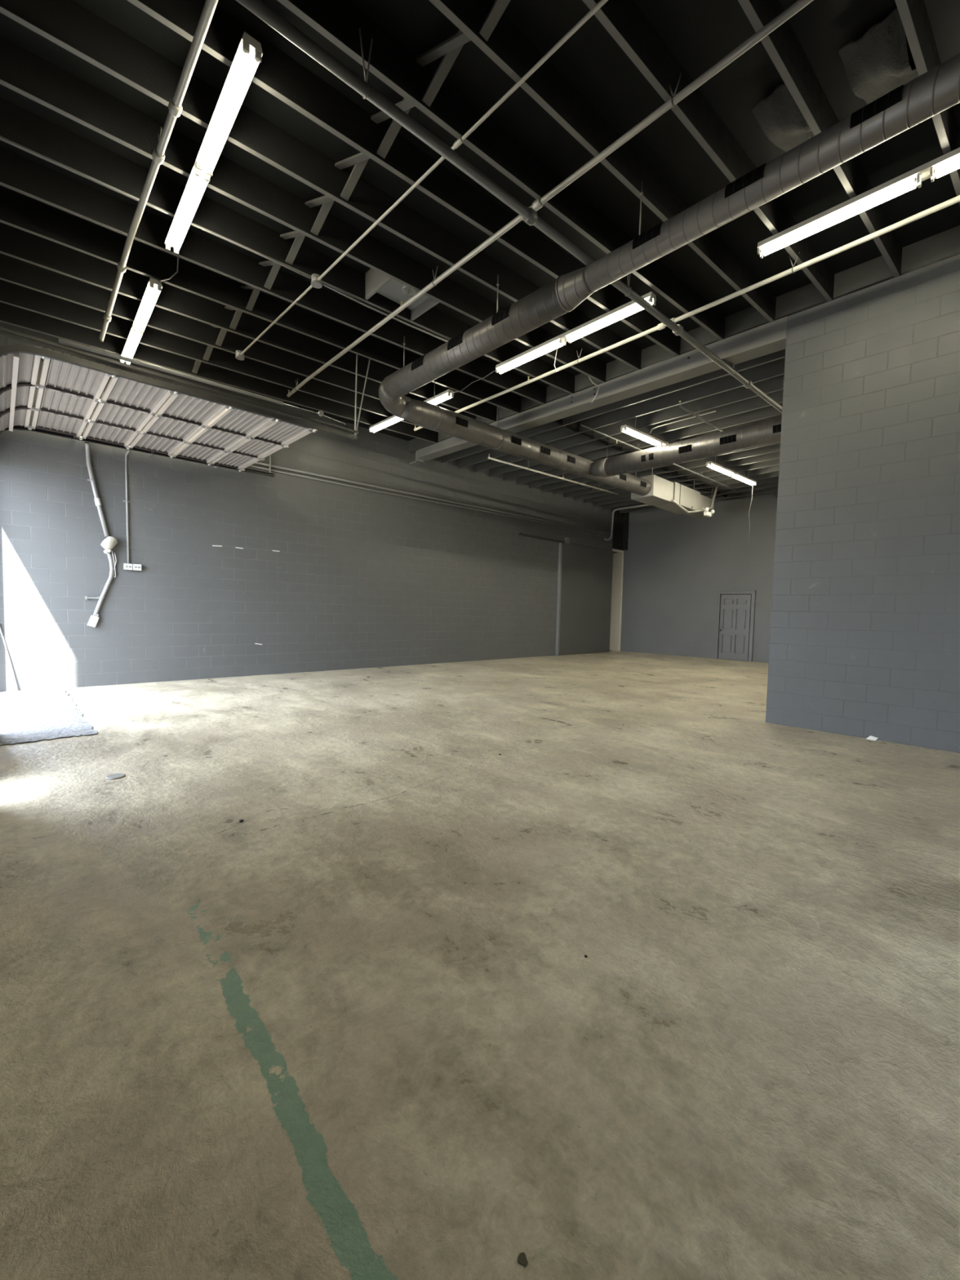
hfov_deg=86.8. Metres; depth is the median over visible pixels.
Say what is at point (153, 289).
fluorescent fixture
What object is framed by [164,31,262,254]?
fluorescent fixture
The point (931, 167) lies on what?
socket
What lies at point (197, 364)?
cross bridging
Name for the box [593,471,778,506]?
joist
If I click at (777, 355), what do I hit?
joist
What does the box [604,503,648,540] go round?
drain pipe
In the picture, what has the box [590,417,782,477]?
air duct
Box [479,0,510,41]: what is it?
cross bridging
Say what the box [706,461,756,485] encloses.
fluorescent fixture
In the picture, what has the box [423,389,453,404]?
fluorescent fixture
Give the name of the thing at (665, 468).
joist blocking
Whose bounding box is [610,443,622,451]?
joist blocking
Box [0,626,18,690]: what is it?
pole
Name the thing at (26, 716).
concrete apron
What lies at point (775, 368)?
joist
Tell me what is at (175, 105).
pipe
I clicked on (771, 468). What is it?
joist
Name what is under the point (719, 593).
door frame
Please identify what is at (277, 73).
joist
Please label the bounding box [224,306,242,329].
cross bridging
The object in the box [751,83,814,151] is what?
insulation batt
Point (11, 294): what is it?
joist
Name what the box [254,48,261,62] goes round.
socket
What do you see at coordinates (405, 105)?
cross bridging
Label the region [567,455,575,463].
air vent
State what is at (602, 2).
conduit
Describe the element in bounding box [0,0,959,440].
ceiling
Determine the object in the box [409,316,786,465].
ceiling beam
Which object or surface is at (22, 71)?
joist
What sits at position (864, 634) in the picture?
wall pier
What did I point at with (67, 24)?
joist
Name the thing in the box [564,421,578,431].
joist blocking
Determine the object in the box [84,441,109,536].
conduit
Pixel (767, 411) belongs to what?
joist
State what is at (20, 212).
joist
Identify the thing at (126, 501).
conduit
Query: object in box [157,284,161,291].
socket
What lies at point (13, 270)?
joist
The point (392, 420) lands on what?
fluorescent fixture
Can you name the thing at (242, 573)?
wall
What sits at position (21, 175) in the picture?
joist
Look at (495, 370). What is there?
cable
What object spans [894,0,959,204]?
joist
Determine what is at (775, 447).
joist
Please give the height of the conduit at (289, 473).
0.213 m
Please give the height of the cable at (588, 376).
0.468 m
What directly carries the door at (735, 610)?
attached to the door frame at (719, 593)
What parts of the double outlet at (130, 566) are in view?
plate, plate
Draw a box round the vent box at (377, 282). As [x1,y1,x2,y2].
[364,268,439,320]
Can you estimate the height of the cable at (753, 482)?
1.550 m
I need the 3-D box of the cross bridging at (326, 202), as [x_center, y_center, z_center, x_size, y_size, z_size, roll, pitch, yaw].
[-1.484,-4.165,4.836,0.130,0.254,0.571,-2,4,-43]
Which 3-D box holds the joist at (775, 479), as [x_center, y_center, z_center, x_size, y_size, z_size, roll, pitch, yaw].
[8.768,-4.364,12.918,0.040,0.299,13.080,-2,4,-43]
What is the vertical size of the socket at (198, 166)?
0.054 m
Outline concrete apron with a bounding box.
[0,688,97,746]
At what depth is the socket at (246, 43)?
3.28 m
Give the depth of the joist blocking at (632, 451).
11.74 m
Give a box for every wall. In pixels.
[0,321,613,691]
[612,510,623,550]
[613,491,777,662]
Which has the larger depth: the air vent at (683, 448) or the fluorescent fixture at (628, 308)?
the air vent at (683, 448)
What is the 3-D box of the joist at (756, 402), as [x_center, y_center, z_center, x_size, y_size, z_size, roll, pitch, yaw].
[4.756,-4.251,9.115,0.040,0.299,13.080,-2,4,-43]
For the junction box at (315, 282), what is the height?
0.090 m
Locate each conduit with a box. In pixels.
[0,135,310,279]
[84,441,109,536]
[85,551,114,615]
[122,449,130,563]
[240,0,608,355]
[249,465,603,533]
[254,462,605,533]
[321,282,448,342]
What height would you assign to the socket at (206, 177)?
0.054 m
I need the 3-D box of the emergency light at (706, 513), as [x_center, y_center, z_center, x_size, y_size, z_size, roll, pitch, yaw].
[6.322,-3.577,14.131,0.490,0.268,0.264,-2,4,-43]
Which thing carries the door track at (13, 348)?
attached to the wall
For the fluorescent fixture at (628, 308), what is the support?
attached to the joist at (67, 24)
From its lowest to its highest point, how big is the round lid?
0.012 m
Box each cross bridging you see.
[191,360,201,373]
[203,345,213,360]
[210,324,226,346]
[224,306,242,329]
[240,284,260,311]
[258,260,280,289]
[280,231,305,264]
[304,195,334,235]
[334,152,369,200]
[370,97,414,158]
[415,28,471,106]
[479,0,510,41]
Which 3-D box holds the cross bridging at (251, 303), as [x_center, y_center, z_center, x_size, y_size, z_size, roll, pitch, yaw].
[-2.741,-4.266,6.160,0.130,0.254,0.571,-2,4,-43]
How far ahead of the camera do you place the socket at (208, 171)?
4.21 m
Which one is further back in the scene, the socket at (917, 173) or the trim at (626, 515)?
the trim at (626, 515)
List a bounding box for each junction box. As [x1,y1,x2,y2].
[235,350,244,360]
[311,273,322,288]
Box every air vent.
[411,354,425,370]
[447,331,464,350]
[455,416,467,427]
[491,304,511,325]
[511,435,521,445]
[540,445,550,455]
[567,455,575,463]
[619,474,626,480]
[632,222,662,248]
[640,454,645,462]
[640,480,646,487]
[648,453,653,460]
[678,444,692,453]
[719,434,736,444]
[724,163,765,198]
[772,423,781,433]
[849,84,903,128]
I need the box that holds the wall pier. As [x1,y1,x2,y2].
[765,254,959,752]
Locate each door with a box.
[0,346,317,471]
[519,533,613,655]
[718,594,751,661]
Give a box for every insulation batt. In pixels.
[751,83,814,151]
[838,8,919,104]
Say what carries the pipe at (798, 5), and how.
hanging from the joist at (626, 23)
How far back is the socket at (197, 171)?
4.23 m
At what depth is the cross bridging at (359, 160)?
4.46 m
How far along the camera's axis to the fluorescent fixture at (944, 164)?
4.40 m
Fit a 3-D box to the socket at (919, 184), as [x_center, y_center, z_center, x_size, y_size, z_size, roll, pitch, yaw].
[3.624,-3.767,4.180,0.040,0.054,0.016,-2,4,-43]
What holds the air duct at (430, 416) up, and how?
hanging from the joist at (20, 212)
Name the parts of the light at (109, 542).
bulb, lamp shade, pull cord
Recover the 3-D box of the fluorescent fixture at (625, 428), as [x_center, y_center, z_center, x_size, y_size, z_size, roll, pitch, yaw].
[3.652,-4.020,10.349,2.490,0.124,0.132,-1,4,-40]
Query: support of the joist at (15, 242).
attached to the ceiling
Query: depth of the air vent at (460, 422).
8.39 m
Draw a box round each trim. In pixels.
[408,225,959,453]
[622,512,629,550]
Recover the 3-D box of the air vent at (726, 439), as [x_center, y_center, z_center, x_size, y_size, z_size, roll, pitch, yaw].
[4.246,-3.431,8.685,0.027,0.115,0.270,-2,4,-43]
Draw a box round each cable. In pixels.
[158,247,178,281]
[450,369,495,392]
[588,376,599,403]
[649,410,715,433]
[748,481,753,542]
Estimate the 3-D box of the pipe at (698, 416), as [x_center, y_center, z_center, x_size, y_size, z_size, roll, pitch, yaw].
[4.413,-4.079,9.507,2.752,0.213,0.054,-1,4,-41]
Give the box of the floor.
[0,650,959,1279]
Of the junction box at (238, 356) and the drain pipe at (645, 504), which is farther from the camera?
the drain pipe at (645, 504)
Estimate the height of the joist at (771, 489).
0.299 m
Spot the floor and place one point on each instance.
(359, 1025)
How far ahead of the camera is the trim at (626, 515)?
18.73 m
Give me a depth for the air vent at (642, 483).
12.11 m
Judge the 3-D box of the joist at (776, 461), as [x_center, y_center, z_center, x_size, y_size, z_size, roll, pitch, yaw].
[7.565,-4.330,11.777,0.040,0.299,13.080,-2,4,-43]
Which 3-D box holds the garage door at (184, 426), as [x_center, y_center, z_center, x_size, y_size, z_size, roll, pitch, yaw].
[-4.545,-2.783,7.079,3.384,0.567,3.089,-2,4,-43]
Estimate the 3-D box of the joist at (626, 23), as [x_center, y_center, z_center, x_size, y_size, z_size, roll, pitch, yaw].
[1.362,-4.034,3.644,7.371,0.299,0.045,-1,4,-40]
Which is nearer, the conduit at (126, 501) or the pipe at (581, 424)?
the conduit at (126, 501)
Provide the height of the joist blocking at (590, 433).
0.279 m
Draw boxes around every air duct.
[378,53,959,416]
[396,382,651,495]
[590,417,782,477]
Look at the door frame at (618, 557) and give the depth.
18.98 m
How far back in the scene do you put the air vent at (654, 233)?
4.35 m
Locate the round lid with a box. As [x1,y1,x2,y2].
[105,773,125,779]
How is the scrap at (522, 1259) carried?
on the floor
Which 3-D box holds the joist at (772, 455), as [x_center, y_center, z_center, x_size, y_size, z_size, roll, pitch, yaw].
[7.163,-4.318,11.397,0.040,0.299,13.080,-2,4,-43]
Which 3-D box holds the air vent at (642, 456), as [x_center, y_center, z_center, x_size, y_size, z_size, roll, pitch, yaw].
[3.166,-3.517,9.822,0.027,0.115,0.090,-2,4,-43]
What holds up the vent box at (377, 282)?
attached to the ceiling
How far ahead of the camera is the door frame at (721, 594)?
16.14 m
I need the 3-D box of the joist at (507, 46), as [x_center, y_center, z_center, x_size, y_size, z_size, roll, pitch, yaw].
[0.943,-4.067,4.085,7.371,0.299,0.045,-1,4,-40]
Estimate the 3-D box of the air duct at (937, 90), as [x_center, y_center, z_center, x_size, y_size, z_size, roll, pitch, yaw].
[2.914,-3.515,3.163,0.616,0.821,12.758,-2,4,-43]
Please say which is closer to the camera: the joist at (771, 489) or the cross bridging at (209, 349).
the cross bridging at (209, 349)
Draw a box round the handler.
[631,474,714,518]
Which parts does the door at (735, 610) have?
panel, panel, panel, panel, panel, panel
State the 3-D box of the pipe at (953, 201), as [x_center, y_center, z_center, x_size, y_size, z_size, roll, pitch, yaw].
[1.452,-4.032,7.173,0.087,0.192,8.071,-2,4,-43]
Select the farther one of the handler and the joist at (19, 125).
the handler
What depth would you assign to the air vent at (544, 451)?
9.77 m
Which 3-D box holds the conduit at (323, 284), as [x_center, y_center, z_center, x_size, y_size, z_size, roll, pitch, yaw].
[-1.108,-4.062,6.377,1.872,0.051,0.064,-1,4,-42]
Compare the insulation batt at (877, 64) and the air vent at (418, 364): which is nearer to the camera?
the insulation batt at (877, 64)
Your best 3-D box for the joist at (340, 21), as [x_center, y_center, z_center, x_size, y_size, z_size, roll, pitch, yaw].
[0.523,-4.100,4.526,7.371,0.299,0.045,-1,4,-40]
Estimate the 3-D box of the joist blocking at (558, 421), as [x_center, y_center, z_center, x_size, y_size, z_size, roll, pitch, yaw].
[1.419,-4.379,9.816,0.521,0.279,0.040,-2,4,-43]
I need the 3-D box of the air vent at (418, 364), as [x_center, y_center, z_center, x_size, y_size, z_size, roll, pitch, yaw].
[-0.815,-3.653,6.679,0.043,0.140,0.250,-2,4,-43]
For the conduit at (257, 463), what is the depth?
11.97 m
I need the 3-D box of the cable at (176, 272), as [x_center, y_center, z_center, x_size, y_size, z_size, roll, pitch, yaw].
[-3.358,-4.011,5.490,0.126,0.114,0.830,-1,4,-39]
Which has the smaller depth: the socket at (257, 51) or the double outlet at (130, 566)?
the socket at (257, 51)
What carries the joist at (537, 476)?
attached to the ceiling
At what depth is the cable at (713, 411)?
9.55 m
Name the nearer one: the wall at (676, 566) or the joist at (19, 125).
the joist at (19, 125)
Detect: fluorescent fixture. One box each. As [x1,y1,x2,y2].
[120,276,162,364]
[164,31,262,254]
[368,415,403,433]
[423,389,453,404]
[495,291,656,374]
[620,424,668,446]
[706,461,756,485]
[757,147,959,258]
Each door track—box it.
[0,326,370,439]
[0,425,275,477]
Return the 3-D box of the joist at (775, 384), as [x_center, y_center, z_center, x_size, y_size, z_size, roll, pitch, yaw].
[4.355,-4.239,8.734,0.040,0.299,13.080,-2,4,-43]
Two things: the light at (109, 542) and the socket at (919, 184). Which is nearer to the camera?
the socket at (919, 184)
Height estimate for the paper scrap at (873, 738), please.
0.040 m
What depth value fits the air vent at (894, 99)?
3.21 m
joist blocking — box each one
[552,418,562,425]
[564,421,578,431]
[580,430,594,439]
[595,436,608,445]
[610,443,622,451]
[623,449,635,453]
[658,466,667,471]
[670,471,677,475]
[679,475,687,479]
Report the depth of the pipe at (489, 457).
11.98 m
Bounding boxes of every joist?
[0,0,642,370]
[0,35,606,382]
[0,97,574,394]
[0,146,547,404]
[0,187,520,413]
[0,222,497,422]
[0,253,475,419]
[0,279,449,435]
[0,302,439,443]
[127,0,680,356]
[276,0,725,340]
[428,0,776,322]
[441,349,785,463]
[457,357,785,468]
[474,374,783,472]
[488,389,783,476]
[502,402,782,480]
[515,414,782,484]
[528,472,581,488]
[541,441,780,491]
[552,443,780,494]
[563,451,779,497]
[573,457,779,500]
[582,0,834,302]
[583,465,779,503]
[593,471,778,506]
[602,476,778,508]
[610,481,777,511]
[619,486,777,513]
[737,0,902,277]
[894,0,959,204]
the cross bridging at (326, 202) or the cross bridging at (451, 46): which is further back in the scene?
the cross bridging at (326, 202)
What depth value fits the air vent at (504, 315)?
5.55 m
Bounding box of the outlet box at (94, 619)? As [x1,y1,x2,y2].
[87,613,99,627]
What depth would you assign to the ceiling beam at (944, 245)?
6.20 m
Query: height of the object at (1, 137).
0.042 m
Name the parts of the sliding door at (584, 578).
sliding door rail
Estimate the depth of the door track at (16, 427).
8.11 m
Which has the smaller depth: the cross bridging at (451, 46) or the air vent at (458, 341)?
the cross bridging at (451, 46)
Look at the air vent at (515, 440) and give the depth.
9.24 m
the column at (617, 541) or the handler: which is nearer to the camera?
the handler
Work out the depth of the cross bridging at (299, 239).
5.36 m
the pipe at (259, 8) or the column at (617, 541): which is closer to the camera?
the pipe at (259, 8)
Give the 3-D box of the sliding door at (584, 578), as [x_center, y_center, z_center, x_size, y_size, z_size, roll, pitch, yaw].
[2.909,-1.403,16.552,4.950,3.770,0.085,-2,4,-43]
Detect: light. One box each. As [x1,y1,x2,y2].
[100,536,117,577]
[702,507,714,516]
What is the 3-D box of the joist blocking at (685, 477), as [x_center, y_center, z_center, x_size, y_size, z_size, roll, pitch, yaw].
[5.432,-4.492,13.620,0.521,0.279,0.040,-2,4,-43]
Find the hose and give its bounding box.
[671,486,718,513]
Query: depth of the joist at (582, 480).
14.21 m
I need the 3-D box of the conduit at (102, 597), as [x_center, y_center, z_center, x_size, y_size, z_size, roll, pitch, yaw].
[-6.052,-0.915,8.082,0.373,1.054,0.074,-2,4,-43]
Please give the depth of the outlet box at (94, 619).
8.04 m
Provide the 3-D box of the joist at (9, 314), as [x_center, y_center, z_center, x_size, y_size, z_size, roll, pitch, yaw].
[-3.669,-4.435,8.938,7.371,0.299,0.045,-1,4,-40]
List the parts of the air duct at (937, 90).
hanger rod, hanger rod, hanger rod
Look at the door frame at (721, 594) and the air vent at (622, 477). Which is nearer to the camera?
the air vent at (622, 477)
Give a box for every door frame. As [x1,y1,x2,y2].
[609,548,623,651]
[714,591,755,662]
[717,594,751,661]
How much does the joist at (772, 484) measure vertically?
0.299 m
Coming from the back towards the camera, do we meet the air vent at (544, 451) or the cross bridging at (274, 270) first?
the air vent at (544, 451)
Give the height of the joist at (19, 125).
0.299 m
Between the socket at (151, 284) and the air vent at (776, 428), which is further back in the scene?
the air vent at (776, 428)
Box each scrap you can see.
[517,1252,528,1266]
[866,735,878,740]
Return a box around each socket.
[149,282,154,288]
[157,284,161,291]
[194,167,199,177]
[196,160,202,170]
[204,172,209,182]
[206,166,212,176]
[242,40,249,54]
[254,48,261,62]
[916,172,919,182]
[917,177,921,188]
[929,166,933,177]
[930,173,934,182]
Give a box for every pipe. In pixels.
[98,0,218,342]
[235,0,782,413]
[286,0,813,397]
[413,195,959,431]
[488,453,618,494]
[580,423,743,493]
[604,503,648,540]
[678,400,724,431]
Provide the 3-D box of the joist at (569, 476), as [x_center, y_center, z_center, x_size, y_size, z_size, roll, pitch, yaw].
[5.960,-4.285,10.256,0.040,0.299,13.080,-2,4,-43]
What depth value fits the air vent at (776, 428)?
8.14 m
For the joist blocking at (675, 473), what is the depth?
13.31 m
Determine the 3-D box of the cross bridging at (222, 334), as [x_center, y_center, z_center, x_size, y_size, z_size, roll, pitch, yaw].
[-3.580,-4.332,7.042,0.130,0.254,0.571,-2,4,-43]
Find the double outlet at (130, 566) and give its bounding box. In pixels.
[123,563,142,570]
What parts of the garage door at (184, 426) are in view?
meeting rail, door panel, meeting rail, meeting rail, door panel, meeting rail, meeting rail, door panel, meeting rail, meeting rail, door panel, meeting rail, meeting rail, door panel, meeting rail, meeting rail, door panel, meeting rail, rail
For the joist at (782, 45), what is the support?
attached to the ceiling
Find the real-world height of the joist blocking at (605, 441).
0.279 m
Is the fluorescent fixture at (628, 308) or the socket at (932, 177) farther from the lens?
the fluorescent fixture at (628, 308)

